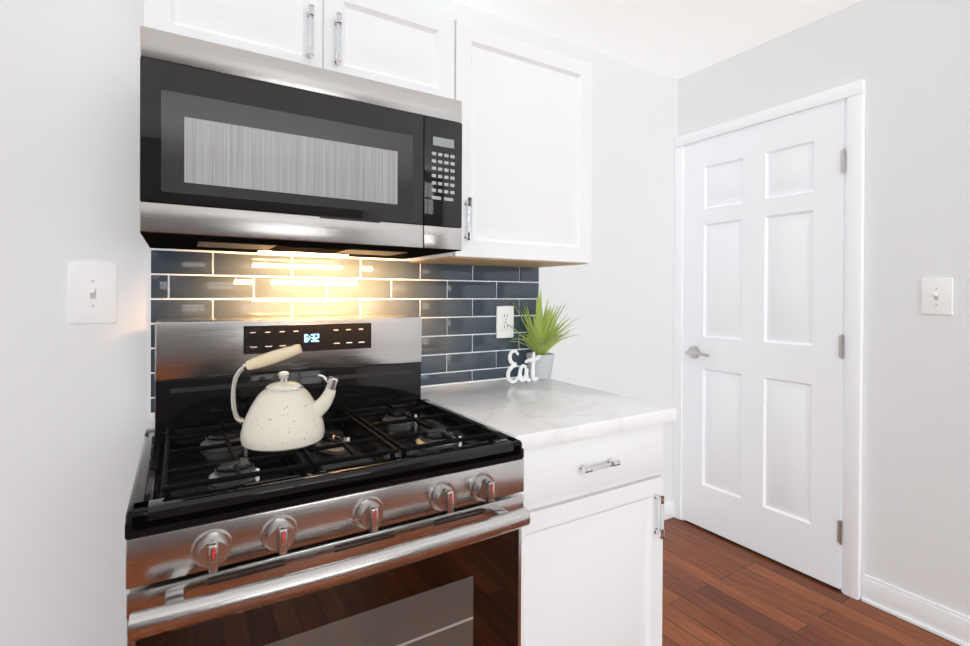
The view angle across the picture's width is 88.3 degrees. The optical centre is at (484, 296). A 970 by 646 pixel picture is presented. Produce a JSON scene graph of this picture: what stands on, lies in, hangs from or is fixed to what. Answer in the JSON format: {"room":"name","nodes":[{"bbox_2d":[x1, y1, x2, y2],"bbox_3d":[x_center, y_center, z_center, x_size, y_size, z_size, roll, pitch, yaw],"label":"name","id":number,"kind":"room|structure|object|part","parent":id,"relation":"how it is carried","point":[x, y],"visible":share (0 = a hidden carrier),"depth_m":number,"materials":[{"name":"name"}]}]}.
{"room":"kitchen","nodes":[
{"label":"kitchen","id":0,"kind":"room"},
{"bbox_2d":[0,0,154,645],"bbox_3d":[-1.326,-0.001,1.160,3.420,2.430,0.272,0,0,-31],"label":"wall","id":1,"kind":"structure","parent":0,"point":[75,422],"depth_m":1.20,"materials":[{"name":"white paint"}]},
{"bbox_2d":[68,263,117,323],"bbox_3d":[-0.953,-0.008,1.214,0.096,0.148,0.023,0,0,-31],"label":"switch plate","id":2,"kind":"object","parent":1,"relation":"attached to","point":[92,293],"visible":1,"depth_m":1.22,"materials":[{"name":"white plastic"}]},
{"bbox_2d":[400,0,677,500],"bbox_3d":[-0.874,-0.001,1.667,4.720,2.430,0.120,0,0,-31],"label":"wall","id":3,"kind":"structure","parent":0,"point":[616,294],"depth_m":2.56,"materials":[{"name":"white paint"}]},
{"bbox_2d":[143,0,454,98],"bbox_3d":[-0.463,-0.645,1.318,0.713,0.254,0.347,0,0,-31],"label":"upper cabinet","id":4,"kind":"object","parent":3,"relation":"attached to","point":[401,44],"visible":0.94,"depth_m":1.21,"materials":[{"name":"white paint"}]},
{"bbox_2d":[140,26,461,258],"bbox_3d":[-0.456,-0.318,1.288,0.693,0.393,0.390,0,0,-31],"label":"over-the-range microwave","id":5,"kind":"object","parent":4,"relation":"attached to","point":[241,150],"visible":1,"depth_m":1.09,"materials":[{"name":"grey metal"}]},
{"bbox_3d":[-0.380,-0.617,1.183,0.079,0.118,0.029,0,0,-31],"label":"handle","id":6,"kind":"part","parent":4,"relation":"part of","materials":[{"name":"silver metal"}]},
{"bbox_2d":[150,248,538,420],"bbox_3d":[-0.327,0.096,1.607,1.247,0.448,0.009,0,0,-31],"label":"tile backsplash","id":7,"kind":"structure","parent":3,"relation":"attached to","point":[453,307],"depth_m":1.58,"materials":[{"name":"blue tile"}]},
{"bbox_2d":[496,306,513,337],"bbox_3d":[0.075,0.092,1.841,0.075,0.118,0.010,0,0,-31],"label":"outlet","id":8,"kind":"object","parent":7,"relation":"attached to","point":[505,314],"visible":1,"depth_m":1.84,"materials":[{"name":"white plastic"}]},
{"bbox_2d":[410,19,592,267],"bbox_3d":[0.061,-0.441,1.640,0.512,0.660,0.347,0,0,-31],"label":"upper cabinet","id":9,"kind":"object","parent":3,"relation":"attached to","point":[526,155],"visible":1,"depth_m":1.51,"materials":[{"name":"white paint"}]},
{"bbox_3d":[-0.045,-0.215,1.390,0.015,0.118,0.029,0,0,-31],"label":"handle","id":10,"kind":"part","parent":9,"relation":"part of","materials":[{"name":"silver metal"}]},
{"bbox_2d":[664,500,673,519],"bbox_3d":[0.551,1.170,2.468,1.148,0.096,0.013,0,0,-31],"label":"baseboard","id":11,"kind":"structure","parent":3,"relation":"attached to","point":[668,505],"depth_m":2.74,"materials":[{"name":"white paint"}]},
{"bbox_2d":[455,0,861,78],"bbox_3d":[0.311,-1.230,-0.265,4.720,0.060,4.635,0,0,-31],"label":"ceiling","id":12,"kind":"structure","parent":0,"point":[677,39],"depth_m":2.21,"materials":[{"name":"white paint"}]},
{"bbox_2d":[662,517,959,645],"bbox_3d":[0.298,1.259,-0.253,4.720,0.060,4.635,0,0,-31],"label":"floor","id":13,"kind":"structure","parent":0,"point":[717,590],"depth_m":1.97,"materials":[{"name":"brown wood"}]},
{"bbox_2d":[125,315,529,645],"bbox_3d":[-0.361,0.639,1.128,0.695,1.160,0.714,0,0,-31],"label":"range","id":14,"kind":"object","parent":13,"relation":"on","point":[388,509],"visible":0.92,"depth_m":0.94,"materials":[{"name":"grey metal"}]},
{"bbox_2d":[230,345,338,451],"bbox_3d":[-0.402,0.193,1.007,0.192,0.194,0.158,0,0,-31],"label":"kettle","id":15,"kind":"object","parent":14,"relation":"on","point":[284,414],"visible":1,"depth_m":0.97,"materials":[{"name":"ceramic"}]},
{"bbox_2d":[421,377,676,645],"bbox_3d":[0.131,0.762,1.518,0.546,0.915,0.643,0,0,-31],"label":"base cabinet","id":16,"kind":"object","parent":13,"relation":"on","point":[592,535],"visible":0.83,"depth_m":1.29,"materials":[{"name":"white paint"}]},
{"bbox_2d":[506,349,540,382],"bbox_3d":[0.137,0.243,1.764,0.140,0.119,0.013,0,0,-26],"label":"sign","id":17,"kind":"object","parent":16,"relation":"on","point":[533,359],"visible":1,"depth_m":1.76,"materials":[{"name":"white"}]},
{"bbox_2d":[502,288,578,378],"bbox_3d":[0.209,0.135,1.866,0.348,0.335,0.399,0,0,-31],"label":"plant","id":18,"kind":"object","parent":16,"relation":"on","point":[542,339],"visible":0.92,"depth_m":1.83,"materials":[{"name":"green plant"}]},
{"bbox_3d":[0.361,0.538,1.299,0.297,0.245,0.033,0,0,-31],"label":"handle","id":19,"kind":"part","parent":16,"relation":"part of","materials":[{"name":"silver metal"}]},
{"bbox_2d":[678,0,969,616],"bbox_3d":[2.298,0.019,0.890,0.120,2.430,4.515,0,0,-31],"label":"wall","id":20,"kind":"structure","parent":0,"point":[908,61],"depth_m":1.91,"materials":[{"name":"white paint"}]},
{"bbox_2d":[683,102,845,588],"bbox_3d":[1.267,0.201,2.377,0.082,2.019,0.765,0,0,-31],"label":"door","id":21,"kind":"structure","parent":20,"relation":"in","point":[764,314],"depth_m":2.33,"materials":[{"name":"white paint"}]},
{"bbox_3d":[1.112,0.295,2.609,0.060,0.066,0.150,0,0,-31],"label":"handle","id":22,"kind":"part","parent":21,"relation":"part of","materials":[{"name":"silver metal"}]},
{"bbox_3d":[1.473,0.207,2.066,0.013,1.635,0.020,0,0,-31],"label":"door hinge","id":23,"kind":"part","parent":21,"relation":"part of","materials":[{"name":"silver metal"}]},
{"bbox_2d":[672,79,865,599],"bbox_3d":[1.288,0.172,2.395,0.029,2.099,0.892,0,0,-31],"label":"door frame","id":24,"kind":"structure","parent":20,"relation":"attached to","point":[852,95],"depth_m":2.05,"materials":[{"name":"white paint"}]},
{"bbox_2d":[861,574,969,645],"bbox_3d":[2.466,1.183,0.474,0.021,0.108,3.615,0,0,-31],"label":"baseboard","id":25,"kind":"structure","parent":20,"relation":"attached to","point":[946,623],"depth_m":1.86,"materials":[{"name":"white paint"}]},
{"bbox_2d":[921,278,952,314],"bbox_3d":[1.644,-0.002,1.821,0.023,0.134,0.090,0,0,-31],"label":"switch plate","id":26,"kind":"object","parent":20,"relation":"attached to","point":[936,296],"visible":1,"depth_m":1.82,"materials":[{"name":"white plastic"}]}
]}

